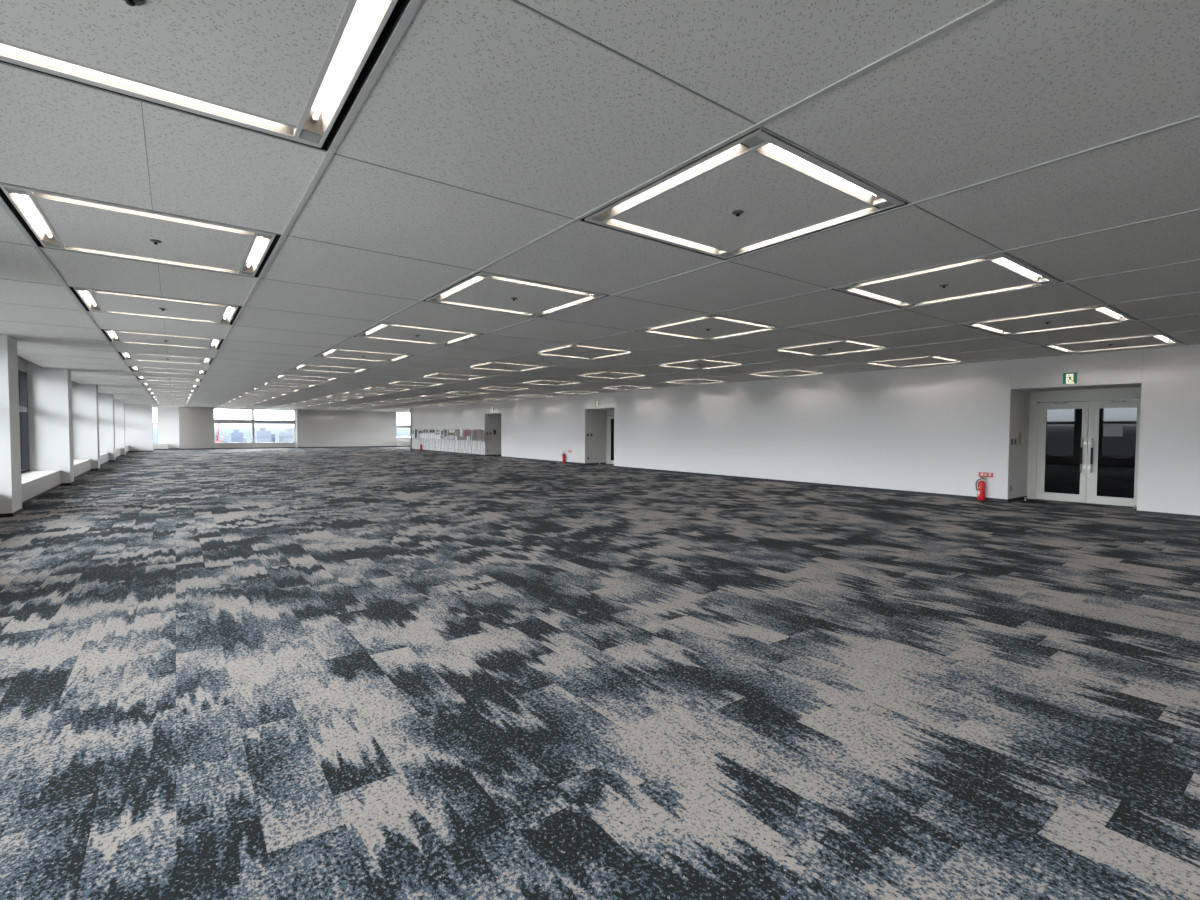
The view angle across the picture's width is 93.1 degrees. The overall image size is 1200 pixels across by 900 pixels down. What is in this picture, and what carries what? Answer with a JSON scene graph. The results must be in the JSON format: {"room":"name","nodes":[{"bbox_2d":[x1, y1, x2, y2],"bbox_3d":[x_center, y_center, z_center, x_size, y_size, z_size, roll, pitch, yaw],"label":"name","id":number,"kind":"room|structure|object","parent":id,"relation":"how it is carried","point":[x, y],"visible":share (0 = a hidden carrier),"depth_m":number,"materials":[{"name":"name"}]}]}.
{"room":"empty office floor","nodes":[
{"label":"empty office floor","id":0,"kind":"room"},
{"bbox_2d":[0,335,153,513],"bbox_3d":[-13.942,-0.672,15.097,2.140,3.307,52.900,-1,2,-37],"label":"wall","id":1,"kind":"structure","parent":0,"point":[68,420],"depth_m":13.36,"materials":[{"name":"white paint"}]},
{"bbox_2d":[18,357,29,472],"bbox_3d":[-11.609,-0.701,10.888,0.160,2.537,5.330,-1,2,-37],"label":"window","id":2,"kind":"structure","parent":1,"relation":"in","point":[22,364],"depth_m":12.97,"materials":[{"name":"grey"}]},
{"bbox_2d":[21,470,60,504],"bbox_3d":[-11.443,0.748,11.067,0.756,0.370,5.328,-1,2,-37],"label":"sill","id":3,"kind":"structure","parent":1,"relation":"attached to","point":[35,484],"depth_m":11.60,"materials":[{"name":"grey"}]},
{"bbox_2d":[0,450,153,517],"bbox_3d":[-12.801,0.801,13.826,1.898,0.060,49.006,-1,2,-37],"label":"baseboard","id":4,"kind":"structure","parent":1,"relation":"attached to","point":[19,511],"depth_m":13.43,"materials":[{"name":"black"}]},
{"bbox_2d":[73,459,90,478],"bbox_3d":[-15.026,0.566,15.864,0.756,0.370,5.468,-1,2,-37],"label":"sill","id":5,"kind":"structure","parent":1,"relation":"attached to","point":[81,466],"depth_m":16.76,"materials":[{"name":"grey"}]},
{"bbox_2d":[100,453,108,465],"bbox_3d":[-18.637,0.382,20.696,0.756,0.370,5.458,-1,2,-37],"label":"sill","id":6,"kind":"structure","parent":1,"relation":"attached to","point":[104,457],"depth_m":21.75,"materials":[{"name":"grey"}]},
{"bbox_2d":[115,448,119,457],"bbox_3d":[-22.284,0.197,25.576,0.756,0.370,5.488,-1,2,-37],"label":"sill","id":7,"kind":"structure","parent":1,"relation":"attached to","point":[117,450],"depth_m":26.66,"materials":[{"name":"grey"}]},
{"bbox_2d":[158,406,179,447],"bbox_3d":[-28.093,-1.575,37.023,1.080,3.067,0.800,-1,2,-37],"label":"wall","id":8,"kind":"structure","parent":0,"point":[168,417],"depth_m":36.72,"materials":[{"name":"white paint"}]},
{"bbox_2d":[153,407,157,443],"bbox_3d":[-29.333,-1.570,36.134,1.970,2.387,0.100,-1,2,-37],"label":"window","id":9,"kind":"structure","parent":8,"relation":"in","point":[153,407],"depth_m":36.66,"materials":[{"name":"grey metal"}]},
{"bbox_2d":[153,444,167,449],"bbox_3d":[-28.770,-0.188,35.839,2.470,0.370,0.350,-1,2,-37],"label":"sill","id":10,"kind":"structure","parent":8,"relation":"attached to","point":[156,446],"depth_m":36.23,"materials":[{"name":"grey"}]},
{"bbox_2d":[179,407,396,448],"bbox_3d":[-20.891,-1.711,41.900,16.300,3.067,1.600,-1,2,-37],"label":"wall","id":11,"kind":"structure","parent":0,"point":[313,428],"depth_m":41.71,"materials":[{"name":"grey paint"}]},
{"bbox_2d":[214,408,294,442],"bbox_3d":[-24.209,-1.679,39.959,4.920,2.387,0.100,-1,2,-37],"label":"window","id":12,"kind":"structure","parent":11,"relation":"in","point":[252,421],"depth_m":39.87,"materials":[{"name":"grey metal"}]},
{"bbox_2d":[215,442,295,448],"bbox_3d":[-24.119,-0.321,39.878,4.920,0.400,0.460,-1,2,-37],"label":"sill","id":13,"kind":"structure","parent":11,"relation":"attached to","point":[258,444],"depth_m":39.70,"materials":[{"name":"grey"}]},
{"bbox_2d":[168,446,396,449],"bbox_3d":[-21.873,-0.175,40.726,14.430,0.070,0.818,-1,2,-37],"label":"baseboard","id":14,"kind":"structure","parent":11,"relation":"attached to","point":[345,446],"depth_m":41.41,"materials":[{"name":"black"}]},
{"bbox_2d":[396,412,409,437],"bbox_3d":[-15.799,-2.017,46.230,1.950,2.067,0.100,-1,2,-37],"label":"window","id":15,"kind":"structure","parent":11,"relation":"in","point":[396,412],"depth_m":46.08,"materials":[{"name":"grey metal"}]},
{"bbox_2d":[397,438,409,446],"bbox_3d":[-15.664,-0.638,46.090,1.950,0.680,0.610,-1,2,-37],"label":"sill","id":16,"kind":"structure","parent":11,"relation":"attached to","point":[401,442],"depth_m":45.63,"materials":[{"name":"grey"}]},
{"bbox_2d":[0,446,1199,899],"bbox_3d":[-6.905,0.751,20.534,19.728,0.250,53.700,-1,2,-37],"label":"floor","id":17,"kind":"structure","parent":0,"point":[342,673],"depth_m":3.04,"materials":[{"name":"carpet"}]},
{"bbox_2d":[411,429,417,449],"bbox_3d":[-12.170,-0.695,37.503,0.386,1.423,1.068,-1,2,-37],"label":"display board","id":18,"kind":"object","parent":17,"relation":"on","point":[414,431],"visible":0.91,"depth_m":37.44,"materials":[{"name":"grey"}]},
{"bbox_2d":[417,429,424,450],"bbox_3d":[-11.478,-0.660,36.576,0.386,1.423,0.902,-1,2,-37],"label":"display board","id":19,"kind":"object","parent":17,"relation":"on","point":[420,431],"visible":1,"depth_m":36.53,"materials":[{"name":"grey"}]},
{"bbox_2d":[422,429,429,450],"bbox_3d":[-10.920,-0.632,35.830,0.386,1.423,0.910,-1,2,-37],"label":"display board","id":20,"kind":"object","parent":17,"relation":"on","point":[425,431],"visible":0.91,"depth_m":35.80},
{"bbox_2d":[428,429,435,451],"bbox_3d":[-10.254,-0.598,34.939,0.386,1.423,0.987,-1,2,-37],"label":"display board","id":21,"kind":"object","parent":17,"relation":"on","point":[431,431],"visible":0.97,"depth_m":34.89,"materials":[{"name":"grey"}]},
{"bbox_2d":[434,429,441,450],"bbox_3d":[-9.690,-0.569,34.183,0.386,1.423,0.829,-1,2,-37],"label":"display board","id":22,"kind":"object","parent":17,"relation":"on","point":[437,431],"visible":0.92,"depth_m":34.15,"materials":[{"name":"grey"}]},
{"bbox_2d":[440,429,447,451],"bbox_3d":[-9.104,-0.540,33.400,0.386,1.423,0.988,-1,2,-37],"label":"display board","id":23,"kind":"object","parent":17,"relation":"on","point":[443,436],"visible":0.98,"depth_m":33.35,"materials":[{"name":"grey"}]},
{"bbox_2d":[447,430,455,452],"bbox_3d":[-8.419,-0.505,32.482,0.386,1.423,1.041,-1,2,-37],"label":"display board","id":24,"kind":"object","parent":17,"relation":"on","point":[451,433],"visible":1,"depth_m":32.41,"materials":[{"name":"grey"}]},
{"bbox_2d":[454,429,461,450],"bbox_3d":[-7.881,-0.477,31.763,0.386,1.423,0.676,-1,2,-37],"label":"display board","id":25,"kind":"object","parent":17,"relation":"on","point":[457,432],"visible":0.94,"depth_m":31.71,"materials":[{"name":"grey"}]},
{"bbox_2d":[459,429,466,454],"bbox_3d":[-7.508,-0.458,31.263,0.386,1.422,0.473,-1,2,-37],"label":"display board","id":26,"kind":"object","parent":17,"relation":"on","point":[462,430],"visible":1,"depth_m":31.25,"materials":[{"name":"grey"}]},
{"bbox_2d":[463,430,471,454],"bbox_3d":[-7.087,-0.437,30.701,0.386,1.423,0.855,-1,2,-37],"label":"display board","id":27,"kind":"object","parent":17,"relation":"on","point":[467,433],"visible":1,"depth_m":30.63,"materials":[{"name":"grey"}]},
{"bbox_2d":[471,430,478,455],"bbox_3d":[-6.546,-0.409,29.976,0.386,1.422,0.540,-1,2,-37],"label":"display board","id":28,"kind":"object","parent":17,"relation":"on","point":[474,433],"visible":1,"depth_m":29.92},
{"bbox_2d":[475,430,483,455],"bbox_3d":[-6.175,-0.391,29.479,0.386,1.423,0.620,-1,2,-37],"label":"display board","id":29,"kind":"object","parent":17,"relation":"on","point":[479,432],"visible":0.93,"depth_m":29.41,"materials":[{"name":"grey"}]},
{"bbox_2d":[976,476,985,500],"bbox_3d":[7.605,0.760,11.354,0.144,0.500,0.243,0,2,-5],"label":"fire extinguisher","id":30,"kind":"object","parent":17,"relation":"on","point":[981,487],"visible":1,"depth_m":11.29,"materials":[{"name":"red metal"}]},
{"bbox_2d":[0,0,1199,411],"bbox_3d":[-6.879,-2.360,20.435,19.900,0.458,53.700,-1,2,-37],"label":"ceiling","id":31,"kind":"structure","parent":0,"point":[1061,138],"depth_m":3.22,"materials":[{"name":"grey"}]},
{"bbox_2d":[123,0,144,5],"bbox_3d":[-1.522,-1.458,1.842,0.074,0.026,0.074,-1,2,-37],"label":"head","id":32,"kind":"object","parent":31,"relation":"attached to","point":[129,2],"visible":1,"depth_m":1.85},
{"bbox_2d":[0,183,280,276],"bbox_3d":[-3.317,-1.616,4.242,1.466,0.113,1.464,-1,2,-37],"label":"ceiling light","id":33,"kind":"object","parent":31,"relation":"attached to","point":[52,220],"visible":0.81,"depth_m":4.12,"materials":[{"name":"grey"}]},
{"bbox_2d":[69,287,241,324],"bbox_3d":[-5.112,-1.707,6.644,1.466,0.113,1.464,-1,2,-37],"label":"ceiling light","id":34,"kind":"object","parent":31,"relation":"attached to","point":[91,300],"visible":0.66,"depth_m":6.58,"materials":[{"name":"grey"}]},
{"bbox_2d":[150,239,161,244],"bbox_3d":[-3.317,-1.550,4.244,0.074,0.026,0.074,-1,2,-37],"label":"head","id":35,"kind":"object","parent":31,"relation":"attached to","point":[155,241],"visible":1,"depth_m":4.23},
{"bbox_2d":[101,329,223,349],"bbox_3d":[-6.907,-1.799,9.046,1.466,0.113,1.464,-1,2,-37],"label":"ceiling light","id":36,"kind":"object","parent":31,"relation":"attached to","point":[112,335],"visible":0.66,"depth_m":9.01,"materials":[{"name":"grey"}]},
{"bbox_2d":[118,352,213,364],"bbox_3d":[-8.701,-1.890,11.448,1.466,0.113,1.464,-1,2,-37],"label":"ceiling light","id":37,"kind":"object","parent":31,"relation":"attached to","point":[126,356],"visible":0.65,"depth_m":11.41,"materials":[{"name":"grey"}]},
{"bbox_2d":[129,366,206,374],"bbox_3d":[-10.496,-1.981,13.850,1.466,0.113,1.464,-1,2,-37],"label":"ceiling light","id":38,"kind":"object","parent":31,"relation":"attached to","point":[135,369],"visible":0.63,"depth_m":13.79,"materials":[{"name":"grey plastic"}]},
{"bbox_2d":[136,376,201,381],"bbox_3d":[-12.291,-2.072,16.252,1.466,0.113,1.464,-1,2,-37],"label":"ceiling light","id":39,"kind":"object","parent":31,"relation":"attached to","point":[138,377],"visible":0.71,"depth_m":16.29,"materials":[{"name":"grey plastic"}]},
{"bbox_2d":[141,383,197,387],"bbox_3d":[-14.086,-2.164,18.654,1.466,0.113,1.464,-1,2,-37],"label":"ceiling light","id":40,"kind":"object","parent":31,"relation":"attached to","point":[143,384],"visible":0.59,"depth_m":18.59,"materials":[{"name":"grey"}]},
{"bbox_2d":[146,389,195,391],"bbox_3d":[-15.881,-2.255,21.056,1.466,0.113,1.464,-1,2,-37],"label":"ceiling light","id":41,"kind":"object","parent":31,"relation":"attached to","point":[167,390],"visible":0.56,"depth_m":21.03,"materials":[{"name":"grey plastic"}]},
{"bbox_2d":[149,393,193,395],"bbox_3d":[-17.676,-2.346,23.459,1.466,0.113,1.464,-1,2,-37],"label":"ceiling light","id":42,"kind":"object","parent":31,"relation":"attached to","point":[149,393],"visible":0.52,"depth_m":23.50,"materials":[{"name":"grey plastic"}]},
{"bbox_2d":[151,396,191,398],"bbox_3d":[-19.471,-2.437,25.861,1.466,0.113,1.464,-1,2,-37],"label":"ceiling light","id":43,"kind":"object","parent":31,"relation":"attached to","point":[151,396],"visible":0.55,"depth_m":25.79,"materials":[{"name":"grey plastic"}]},
{"bbox_2d":[154,399,190,400],"bbox_3d":[-21.266,-2.529,28.263,1.466,0.113,1.464,-1,2,-37],"label":"ceiling light","id":44,"kind":"object","parent":31,"relation":"attached to","point":[154,399],"visible":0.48,"depth_m":28.51,"materials":[{"name":"grey"}]},
{"bbox_2d":[0,0,409,150],"bbox_3d":[-1.522,-1.525,1.840,1.466,0.113,1.464,-1,2,-37],"label":"ceiling light","id":45,"kind":"object","parent":31,"relation":"attached to","point":[290,70],"visible":1,"depth_m":2.12,"materials":[{"name":"grey"}]},
{"bbox_2d":[311,114,317,122],"bbox_3d":[-1.326,-1.540,2.642,0.026,0.026,0.032,-1,2,-37],"label":"socket","id":46,"kind":"object","parent":45,"relation":"attached to","point":[314,119],"depth_m":2.64,"materials":[{"name":"grey plastic"}]},
{"bbox_2d":[231,399,266,400],"bbox_3d":[-17.067,-2.488,27.655,1.466,0.113,1.464,-1,2,-37],"label":"ceiling light","id":47,"kind":"object","parent":31,"relation":"attached to","point":[231,399],"visible":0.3,"depth_m":27.74,"materials":[{"name":"grey plastic"}]},
{"bbox_2d":[237,396,275,398],"bbox_3d":[-15.272,-2.397,25.253,1.466,0.113,1.464,-1,2,-37],"label":"ceiling light","id":48,"kind":"object","parent":31,"relation":"attached to","point":[237,396],"visible":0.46,"depth_m":25.43,"materials":[{"name":"grey"}]},
{"bbox_2d":[243,392,285,395],"bbox_3d":[-13.477,-2.306,22.851,1.466,0.113,1.464,-1,2,-37],"label":"ceiling light","id":49,"kind":"object","parent":31,"relation":"attached to","point":[245,392],"visible":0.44,"depth_m":22.78,"materials":[{"name":"grey plastic"}]},
{"bbox_2d":[251,388,298,391],"bbox_3d":[-11.682,-2.215,20.449,1.466,0.113,1.464,-1,2,-37],"label":"ceiling light","id":50,"kind":"object","parent":31,"relation":"attached to","point":[258,389],"visible":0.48,"depth_m":20.44,"materials":[{"name":"grey plastic"}]},
{"bbox_2d":[261,382,315,386],"bbox_3d":[-9.887,-2.123,18.047,1.466,0.113,1.464,-1,2,-37],"label":"ceiling light","id":51,"kind":"object","parent":31,"relation":"attached to","point":[264,383],"visible":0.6,"depth_m":17.95,"materials":[{"name":"grey"}]},
{"bbox_2d":[273,375,337,380],"bbox_3d":[-8.093,-2.032,15.644,1.466,0.113,1.464,-1,2,-37],"label":"ceiling light","id":52,"kind":"object","parent":31,"relation":"attached to","point":[293,377],"visible":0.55,"depth_m":15.73,"materials":[{"name":"grey plastic"}]},
{"bbox_2d":[302,401,331,402],"bbox_3d":[-14.663,-2.539,29.449,1.466,0.113,1.464,-1,2,-37],"label":"ceiling light","id":53,"kind":"object","parent":31,"relation":"attached to","point":[302,401],"visible":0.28,"depth_m":29.88,"materials":[{"name":"grey plastic"}]},
{"bbox_2d":[311,399,344,400],"bbox_3d":[-12.868,-2.448,27.047,1.466,0.113,1.464,-1,2,-37],"label":"ceiling light","id":54,"kind":"object","parent":31,"relation":"attached to","point":[311,399],"visible":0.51,"depth_m":26.92,"materials":[{"name":"grey plastic"}]},
{"bbox_2d":[290,364,368,372],"bbox_3d":[-6.298,-1.941,13.242,1.466,0.113,1.464,-1,2,-37],"label":"ceiling light","id":55,"kind":"object","parent":31,"relation":"attached to","point":[306,367],"visible":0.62,"depth_m":13.16,"materials":[{"name":"grey plastic"}]},
{"bbox_2d":[326,395,362,397],"bbox_3d":[-11.073,-2.357,24.645,1.466,0.113,1.464,-1,2,-37],"label":"ceiling light","id":56,"kind":"object","parent":31,"relation":"attached to","point":[330,395],"visible":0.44,"depth_m":24.41,"materials":[{"name":"grey plastic"}]},
{"bbox_2d":[340,392,386,394],"bbox_3d":[-9.279,-2.266,22.243,1.466,0.113,1.464,-1,2,-37],"label":"ceiling light","id":57,"kind":"object","parent":31,"relation":"attached to","point":[360,393],"visible":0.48,"depth_m":22.27,"materials":[{"name":"grey plastic"}]},
{"bbox_2d":[315,348,413,361],"bbox_3d":[-4.503,-1.850,10.840,1.466,0.113,1.464,-1,2,-37],"label":"ceiling light","id":58,"kind":"object","parent":31,"relation":"attached to","point":[331,353],"visible":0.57,"depth_m":10.80,"materials":[{"name":"grey"}]},
{"bbox_2d":[359,387,410,390],"bbox_3d":[-7.484,-2.175,19.841,1.466,0.113,1.464,-1,2,-37],"label":"ceiling light","id":59,"kind":"object","parent":31,"relation":"attached to","point":[368,388],"visible":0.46,"depth_m":19.95,"materials":[{"name":"grey plastic"}]},
{"bbox_2d":[378,401,405,402],"bbox_3d":[-10.465,-2.499,28.841,1.466,0.113,1.464,-1,2,-37],"label":"ceiling light","id":60,"kind":"object","parent":31,"relation":"attached to","point":[378,401],"visible":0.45,"depth_m":28.57,"materials":[{"name":"grey plastic"}]},
{"bbox_2d":[394,398,432,400],"bbox_3d":[-8.670,-2.408,26.439,1.466,0.113,1.464,-1,2,-37],"label":"ceiling light","id":61,"kind":"object","parent":31,"relation":"attached to","point":[401,398],"visible":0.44,"depth_m":26.54,"materials":[{"name":"grey plastic"}]},
{"bbox_2d":[387,381,442,385],"bbox_3d":[-5.689,-2.083,17.439,1.466,0.113,1.464,-1,2,-37],"label":"ceiling light","id":62,"kind":"object","parent":31,"relation":"attached to","point":[396,382],"visible":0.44,"depth_m":17.33,"materials":[{"name":"grey plastic"}]},
{"bbox_2d":[354,322,481,344],"bbox_3d":[-2.708,-1.758,8.438,1.466,0.113,1.464,-1,2,-37],"label":"ceiling light","id":63,"kind":"object","parent":31,"relation":"attached to","point":[386,331],"visible":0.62,"depth_m":8.38,"materials":[{"name":"grey"}]},
{"bbox_2d":[416,395,459,397],"bbox_3d":[-6.875,-2.317,24.037,1.466,0.113,1.464,-1,2,-37],"label":"ceiling light","id":64,"kind":"object","parent":31,"relation":"attached to","point":[424,395],"visible":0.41,"depth_m":24.06,"materials":[{"name":"grey plastic"}]},
{"bbox_2d":[420,373,489,379],"bbox_3d":[-3.894,-1.992,15.037,1.466,0.113,1.464,-1,2,-37],"label":"ceiling light","id":65,"kind":"object","parent":31,"relation":"attached to","point":[435,375],"visible":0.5,"depth_m":14.98,"materials":[{"name":"grey plastic"}]},
{"bbox_2d":[446,391,486,394],"bbox_3d":[-5.080,-2.226,21.635,1.466,0.113,1.464,-1,2,-37],"label":"ceiling light","id":66,"kind":"object","parent":31,"relation":"attached to","point":[454,392],"visible":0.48,"depth_m":21.45,"materials":[{"name":"grey"}]},
{"bbox_2d":[457,401,491,402],"bbox_3d":[-6.266,-2.459,28.233,1.466,0.113,1.464,-1,2,-37],"label":"ceiling light","id":67,"kind":"object","parent":31,"relation":"attached to","point":[457,401],"visible":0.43,"depth_m":28.17,"materials":[{"name":"grey plastic"}]},
{"bbox_2d":[488,398,517,399],"bbox_3d":[-4.471,-2.368,25.831,1.466,0.113,1.464,-1,2,-37],"label":"ceiling light","id":68,"kind":"object","parent":31,"relation":"attached to","point":[488,398],"visible":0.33,"depth_m":26.15,"materials":[{"name":"grey plastic"}]},
{"bbox_2d":[476,386,530,390],"bbox_3d":[-3.285,-2.135,19.233,1.466,0.113,1.464,-1,2,-37],"label":"ceiling light","id":69,"kind":"object","parent":31,"relation":"attached to","point":[491,387],"visible":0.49,"depth_m":19.23,"materials":[{"name":"grey plastic"}]},
{"bbox_2d":[462,361,549,371],"bbox_3d":[-2.099,-1.901,12.634,1.466,0.113,1.464,-1,2,-37],"label":"ceiling light","id":70,"kind":"object","parent":31,"relation":"attached to","point":[490,365],"visible":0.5,"depth_m":12.57,"materials":[{"name":"grey"}]},
{"bbox_2d":[424,272,609,316],"bbox_3d":[-0.913,-1.667,6.036,1.466,0.113,1.464,-1,2,-37],"label":"ceiling light","id":71,"kind":"object","parent":31,"relation":"attached to","point":[481,290],"visible":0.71,"depth_m":5.96,"materials":[{"name":"grey"}]},
{"bbox_2d":[517,395,552,397],"bbox_3d":[-2.676,-2.277,23.429,1.466,0.113,1.464,-1,2,-37],"label":"ceiling light","id":72,"kind":"object","parent":31,"relation":"attached to","point":[540,396],"visible":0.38,"depth_m":23.69,"materials":[{"name":"grey"}]},
{"bbox_2d":[522,380,581,385],"bbox_3d":[-1.490,-2.043,16.831,1.466,0.113,1.464,-1,2,-37],"label":"ceiling light","id":73,"kind":"object","parent":31,"relation":"attached to","point":[540,382],"visible":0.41,"depth_m":16.74,"materials":[{"name":"grey plastic"}]},
{"bbox_2d":[551,391,600,393],"bbox_3d":[-0.881,-2.186,21.027,1.466,0.113,1.464,-1,2,-37],"label":"ceiling light","id":74,"kind":"object","parent":31,"relation":"attached to","point":[568,392],"visible":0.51,"depth_m":21.09,"materials":[{"name":"grey plastic"}]},
{"bbox_2d":[529,344,637,359],"bbox_3d":[-0.304,-1.810,10.232,1.466,0.113,1.464,-1,2,-37],"label":"ceiling light","id":75,"kind":"object","parent":31,"relation":"attached to","point":[572,350],"visible":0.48,"depth_m":10.22,"materials":[{"name":"grey plastic"}]},
{"bbox_2d":[574,371,646,378],"bbox_3d":[0.305,-1.952,14.429,1.466,0.113,1.464,-1,2,-37],"label":"ceiling light","id":76,"kind":"object","parent":31,"relation":"attached to","point":[607,374],"visible":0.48,"depth_m":14.48,"materials":[{"name":"grey plastic"}]},
{"bbox_2d":[603,385,657,389],"bbox_3d":[0.914,-2.094,18.625,1.466,0.113,1.464,-1,2,-37],"label":"ceiling light","id":77,"kind":"object","parent":31,"relation":"attached to","point":[625,387],"visible":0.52,"depth_m":18.54,"materials":[{"name":"grey plastic"}]},
{"bbox_2d":[665,379,730,384],"bbox_3d":[2.709,-2.003,16.223,1.466,0.113,1.464,-1,2,-37],"label":"ceiling light","id":78,"kind":"object","parent":31,"relation":"attached to","point":[688,381],"visible":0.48,"depth_m":16.17,"materials":[{"name":"grey plastic"}]},
{"bbox_2d":[653,359,744,369],"bbox_3d":[2.100,-1.861,12.027,1.466,0.113,1.464,-1,2,-37],"label":"ceiling light","id":79,"kind":"object","parent":31,"relation":"attached to","point":[705,363],"visible":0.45,"depth_m":12.01,"materials":[{"name":"grey plastic"}]},
{"bbox_2d":[636,314,783,340],"bbox_3d":[1.491,-1.718,7.830,1.466,0.113,1.464,-1,2,-37],"label":"ceiling light","id":80,"kind":"object","parent":31,"relation":"attached to","point":[720,326],"visible":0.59,"depth_m":7.77,"materials":[{"name":"grey"}]},
{"bbox_2d":[732,210,743,216],"bbox_3d":[0.882,-1.510,3.636,0.074,0.026,0.074,-1,2,-37],"label":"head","id":81,"kind":"object","parent":31,"relation":"attached to","point":[737,213],"visible":1,"depth_m":3.62},
{"bbox_2d":[581,128,908,259],"bbox_3d":[0.882,-1.576,3.634,1.466,0.113,1.464,-1,2,-37],"label":"ceiling light","id":82,"kind":"object","parent":31,"relation":"attached to","point":[785,192],"visible":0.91,"depth_m":3.48,"materials":[{"name":"grey"}]},
{"bbox_2d":[747,369,825,376],"bbox_3d":[4.503,-1.912,13.821,1.466,0.113,1.464,-1,2,-37],"label":"ceiling light","id":83,"kind":"object","parent":31,"relation":"attached to","point":[793,372],"visible":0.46,"depth_m":13.80,"materials":[{"name":"grey plastic"}]},
{"bbox_2d":[771,339,892,356],"bbox_3d":[3.895,-1.770,9.625,1.466,0.113,1.464,-1,2,-37],"label":"ceiling light","id":84,"kind":"object","parent":31,"relation":"attached to","point":[841,346],"visible":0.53,"depth_m":9.60,"materials":[{"name":"grey plastic"}]},
{"bbox_2d":[864,356,967,367],"bbox_3d":[6.298,-1.821,11.419,1.466,0.113,1.464,-1,2,-37],"label":"ceiling light","id":85,"kind":"object","parent":31,"relation":"attached to","point":[929,360],"visible":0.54,"depth_m":11.35,"materials":[{"name":"grey plastic"}]},
{"bbox_2d":[833,252,1061,307],"bbox_3d":[3.286,-1.627,5.428,1.466,0.113,1.464,-1,2,-37],"label":"ceiling light","id":86,"kind":"object","parent":31,"relation":"attached to","point":[1001,272],"visible":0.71,"depth_m":5.33,"materials":[{"name":"grey"}]},
{"bbox_2d":[962,305,1136,335],"bbox_3d":[5.689,-1.678,7.223,1.466,0.113,1.464,-1,2,-37],"label":"ceiling light","id":87,"kind":"object","parent":31,"relation":"attached to","point":[1105,314],"visible":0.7,"depth_m":7.17,"materials":[{"name":"grey"}]},
{"bbox_2d":[1042,334,1181,352],"bbox_3d":[8.093,-1.729,9.017,1.466,0.113,1.464,-1,2,-37],"label":"ceiling light","id":88,"kind":"object","parent":31,"relation":"attached to","point":[1159,339],"visible":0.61,"depth_m":8.94,"materials":[{"name":"grey plastic"}]},
{"bbox_2d":[410,344,1199,515],"bbox_3d":[1.099,-0.899,21.332,1.371,3.067,45.500,-1,2,-37],"label":"wall","id":89,"kind":"structure","parent":0,"point":[931,429],"depth_m":13.33,"materials":[{"name":"white paint"}]},
{"bbox_2d":[606,410,613,463],"bbox_3d":[0.813,-0.502,22.357,0.138,2.200,1.860,-1,2,-37],"label":"door","id":90,"kind":"structure","parent":89,"relation":"in","point":[610,413],"depth_m":22.89,"materials":[{"name":"grey paint"}]},
{"bbox_2d":[410,448,1199,519],"bbox_3d":[0.962,0.606,21.286,1.058,0.060,45.500,-1,2,-37],"label":"baseboard","id":91,"kind":"structure","parent":89,"relation":"attached to","point":[727,476],"depth_m":13.64,"materials":[{"name":"black"}]},
{"bbox_2d":[979,472,992,476],"bbox_3d":[7.710,0.495,11.359,0.013,0.090,0.250,-1,2,-37],"label":"sign","id":92,"kind":"object","parent":89,"relation":"attached to","point":[981,474],"visible":1,"depth_m":11.36,"materials":[{"name":"red"}]},
{"bbox_2d":[1018,432,1021,444],"bbox_3d":[8.396,-0.238,11.367,0.140,0.260,0.010,-1,2,-37],"label":"control panel","id":93,"kind":"object","parent":89,"relation":"attached to","point":[1019,433],"visible":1,"depth_m":11.34,"materials":[{"name":"beige plastic"}]},
{"bbox_2d":[1062,372,1077,383],"bbox_3d":[8.480,-1.295,10.253,0.042,0.210,0.210,-1,2,-37],"label":"exit sign","id":94,"kind":"object","parent":89,"relation":"attached to","point":[1069,377],"visible":1,"depth_m":10.23,"materials":[{"name":"green plastic"}]},
{"bbox_2d":[1027,387,1140,507],"bbox_3d":[9.350,-0.068,10.931,0.138,2.200,1.860,-1,2,-37],"label":"door","id":95,"kind":"structure","parent":89,"relation":"in","point":[1070,459],"depth_m":10.95,"materials":[{"name":"grey paint"}]},
{"bbox_2d":[1103,426,1122,435],"bbox_3d":[9.586,-0.357,10.622,0.006,0.200,0.270,-1,2,-37],"label":"notice sheet","id":96,"kind":"object","parent":95,"relation":"attached to","point":[1108,430],"visible":1,"depth_m":10.62,"materials":[{"name":"grey"}]},
{"label":"outside","id":97,"kind":"structure","parent":0,"visible":0},
{"bbox_3d":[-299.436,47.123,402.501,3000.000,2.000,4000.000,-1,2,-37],"label":"ground","id":98,"kind":"structure","parent":97,"visible":0},
{"bbox_2d":[215,423,222,442],"bbox_3d":[-223.345,15.821,333.278,4.200,66.043,2.400,-1,2,-37],"label":"tower crane","id":99,"kind":"object","parent":98,"relation":"on","point":[218,428],"visible":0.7,"depth_m":332.16,"materials":[{"name":"red metal"}]},
{"bbox_2d":[223,436,246,442],"bbox_3d":[-306.358,15.902,471.078,22.100,55.600,20.100,-1,2,-37],"label":"office building","id":100,"kind":"structure","parent":98,"relation":"on","point":[227,439],"depth_m":464.83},
{"bbox_2d":[229,430,242,442],"bbox_3d":[-216.226,18.289,338.691,6.100,60.800,12.100,-1,2,-37],"label":"office building","id":101,"kind":"structure","parent":98,"relation":"on","point":[236,436],"depth_m":333.30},
{"bbox_2d":[255,428,270,442],"bbox_3d":[-195.043,18.152,329.536,7.100,61.900,12.100,-1,2,-37],"label":"office building","id":102,"kind":"structure","parent":98,"relation":"on","point":[262,435],"depth_m":324.15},
{"bbox_2d":[279,428,293,441],"bbox_3d":[-188.607,17.633,346.815,10.100,61.800,14.100,-1,2,-37],"label":"office building","id":103,"kind":"structure","parent":98,"relation":"on","point":[288,435],"depth_m":339.79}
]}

